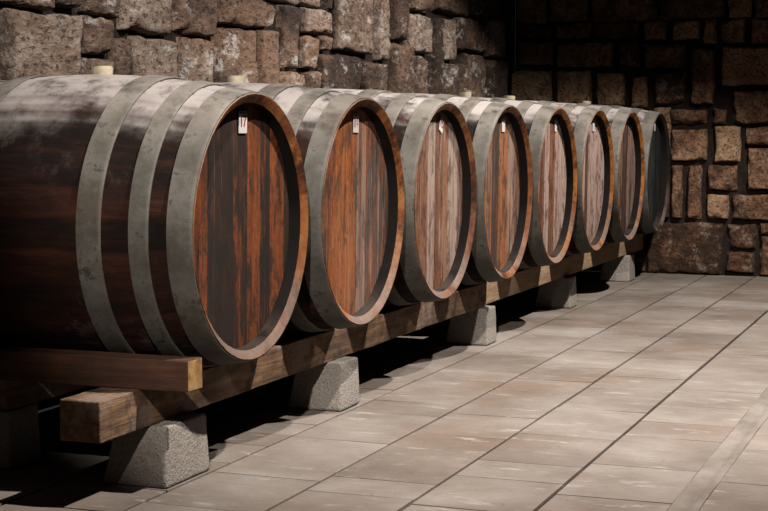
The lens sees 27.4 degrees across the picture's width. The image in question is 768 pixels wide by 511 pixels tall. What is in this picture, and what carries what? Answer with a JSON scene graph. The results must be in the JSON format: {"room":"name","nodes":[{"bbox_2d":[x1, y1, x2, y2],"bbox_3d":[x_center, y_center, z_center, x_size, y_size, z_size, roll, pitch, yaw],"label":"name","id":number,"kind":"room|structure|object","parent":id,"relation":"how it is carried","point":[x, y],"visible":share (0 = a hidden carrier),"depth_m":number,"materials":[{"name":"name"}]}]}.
{"room":"wine cellar","nodes":[
{"label":"wine cellar","id":0,"kind":"room"},
{"bbox_2d":[0,0,514,410],"bbox_3d":[-0.941,-1.021,6.864,0.367,3.015,10.170,2,5,21],"label":"wall","id":1,"kind":"structure","parent":0,"point":[451,47],"depth_m":7.62,"materials":[{"name":"stone"}]},
{"bbox_2d":[0,271,767,510],"bbox_3d":[1.024,0.671,6.082,4.090,0.252,10.514,2,5,21],"label":"floor","id":2,"kind":"structure","parent":0,"point":[617,399],"depth_m":5.57,"materials":[{"name":"tile"}]},
{"bbox_2d":[0,403,40,468],"bbox_3d":[-1.203,0.553,4.880,0.219,0.180,0.172,2,5,21],"label":"stone block","id":3,"kind":"object","parent":2,"relation":"on","point":[19,426],"visible":0.84,"depth_m":4.81,"materials":[{"name":"stone"}]},
{"bbox_2d":[0,380,89,409],"bbox_3d":[0.046,0.145,8.107,0.156,0.117,7.112,2,5,21],"label":"support beam","id":4,"kind":"structure","parent":3,"relation":"on","point":[13,394],"depth_m":4.86,"materials":[{"name":"brown wood"}]},
{"bbox_2d":[104,412,208,488],"bbox_3d":[-0.674,0.569,4.675,0.214,0.181,0.273,2,5,21],"label":"stone block","id":5,"kind":"object","parent":2,"relation":"on","point":[165,454],"visible":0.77,"depth_m":4.56,"materials":[{"name":"stone"}]},
{"bbox_2d":[60,282,486,443],"bbox_3d":[-0.196,0.317,5.965,0.130,0.117,3.594,2,5,21],"label":"support beam","id":6,"kind":"structure","parent":5,"relation":"on","point":[103,414],"depth_m":5.14,"materials":[{"name":"brown wood"}]},
{"bbox_2d":[0,346,201,391],"bbox_3d":[-1.030,0.321,4.631,1.066,0.091,0.089,2,5,21],"label":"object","id":7,"kind":"structure","parent":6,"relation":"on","point":[22,364],"depth_m":4.51,"materials":[{"name":"brown wood"}]},
{"bbox_2d":[0,66,307,367],"bbox_3d":[-0.880,-0.119,4.892,1.081,0.948,0.909,2,5,21],"label":"wine barrel","id":8,"kind":"object","parent":6,"relation":"on","point":[147,214],"visible":0.92,"depth_m":4.51,"materials":[{"name":"brown wood"}]},
{"bbox_2d":[219,75,404,333],"bbox_3d":[-0.559,-0.187,5.740,1.081,0.948,0.908,2,5,21],"label":"wine barrel","id":9,"kind":"object","parent":6,"relation":"on","point":[348,144],"visible":0.43,"depth_m":5.52,"materials":[{"name":"brown wood"}]},
{"bbox_2d":[329,89,476,306],"bbox_3d":[-0.237,-0.243,6.590,1.080,0.922,0.908,2,5,21],"label":"wine barrel","id":10,"kind":"object","parent":6,"relation":"on","point":[433,136],"visible":0.31,"depth_m":6.39,"materials":[{"name":"brown wood"}]},
{"bbox_2d":[398,93,532,284],"bbox_3d":[0.084,-0.311,7.439,1.080,0.922,0.909,2,5,21],"label":"wine barrel","id":11,"kind":"object","parent":6,"relation":"on","point":[498,131],"visible":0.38,"depth_m":7.26,"materials":[{"name":"brown wood"}]},
{"bbox_2d":[287,356,358,410],"bbox_3d":[-0.226,0.473,5.878,0.222,0.180,0.190,2,5,21],"label":"stone block","id":12,"kind":"object","parent":2,"relation":"on","point":[333,385],"visible":0.81,"depth_m":5.79,"materials":[{"name":"stone"}]},
{"bbox_2d":[445,305,495,345],"bbox_3d":[0.420,0.333,7.615,0.218,0.180,0.161,2,5,21],"label":"stone block","id":13,"kind":"object","parent":2,"relation":"on","point":[477,326],"visible":0.84,"depth_m":7.54,"materials":[{"name":"stone"}]},
{"bbox_2d":[535,276,576,308],"bbox_3d":[1.002,0.209,9.168,0.217,0.180,0.166,2,5,21],"label":"stone block","id":14,"kind":"object","parent":2,"relation":"on","point":[561,292],"visible":0.77,"depth_m":9.09,"materials":[{"name":"stone"}]},
{"bbox_2d":[486,233,642,304],"bbox_3d":[1.109,0.038,9.444,0.132,0.117,3.849,2,5,21],"label":"support beam","id":15,"kind":"structure","parent":14,"relation":"on","point":[522,280],"depth_m":8.96,"materials":[{"name":"brown wood"}]},
{"bbox_2d":[459,92,576,268],"bbox_3d":[0.406,-0.392,8.288,1.081,0.948,0.908,2,5,21],"label":"wine barrel","id":16,"kind":"object","parent":15,"relation":"on","point":[549,128],"visible":0.24,"depth_m":8.12,"materials":[{"name":"brown wood"}]},
{"bbox_2d":[504,95,613,255],"bbox_3d":[0.727,-0.460,9.136,1.081,0.948,0.908,2,5,21],"label":"wine barrel","id":17,"kind":"object","parent":15,"relation":"on","point":[591,127],"visible":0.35,"depth_m":8.99,"materials":[{"name":"brown wood"}]},
{"bbox_2d":[562,103,644,244],"bbox_3d":[1.048,-0.515,9.987,1.080,0.922,0.908,2,5,21],"label":"wine barrel","id":18,"kind":"object","parent":15,"relation":"on","point":[625,126],"visible":0.28,"depth_m":9.86,"materials":[{"name":"brown wood"}]},
{"bbox_2d":[582,101,669,234],"bbox_3d":[1.369,-0.597,10.835,1.081,0.948,0.908,2,5,21],"label":"wine barrel","id":19,"kind":"object","parent":15,"relation":"on","point":[654,126],"visible":0.26,"depth_m":10.73,"materials":[{"name":"brown wood"}]},
{"bbox_2d":[599,254,634,281],"bbox_3d":[1.596,0.080,10.769,0.214,0.181,0.200,2,5,21],"label":"stone block","id":20,"kind":"object","parent":2,"relation":"on","point":[621,269],"visible":0.74,"depth_m":10.68,"materials":[{"name":"stone"}]},
{"bbox_2d":[667,387,767,510],"bbox_3d":[1.492,0.551,6.075,0.085,0.011,10.080,2,5,21],"label":"trim","id":21,"kind":"structure","parent":2,"relation":"in","point":[695,494],"depth_m":4.92,"materials":[{"name":"beige stone"}]},
{"bbox_2d":[511,0,767,276],"bbox_3d":[2.899,-1.348,10.965,4.135,3.015,0.370,2,5,21],"label":"wall","id":22,"kind":"structure","parent":0,"point":[702,65],"depth_m":11.14,"materials":[{"name":"brown stone"}]}
]}

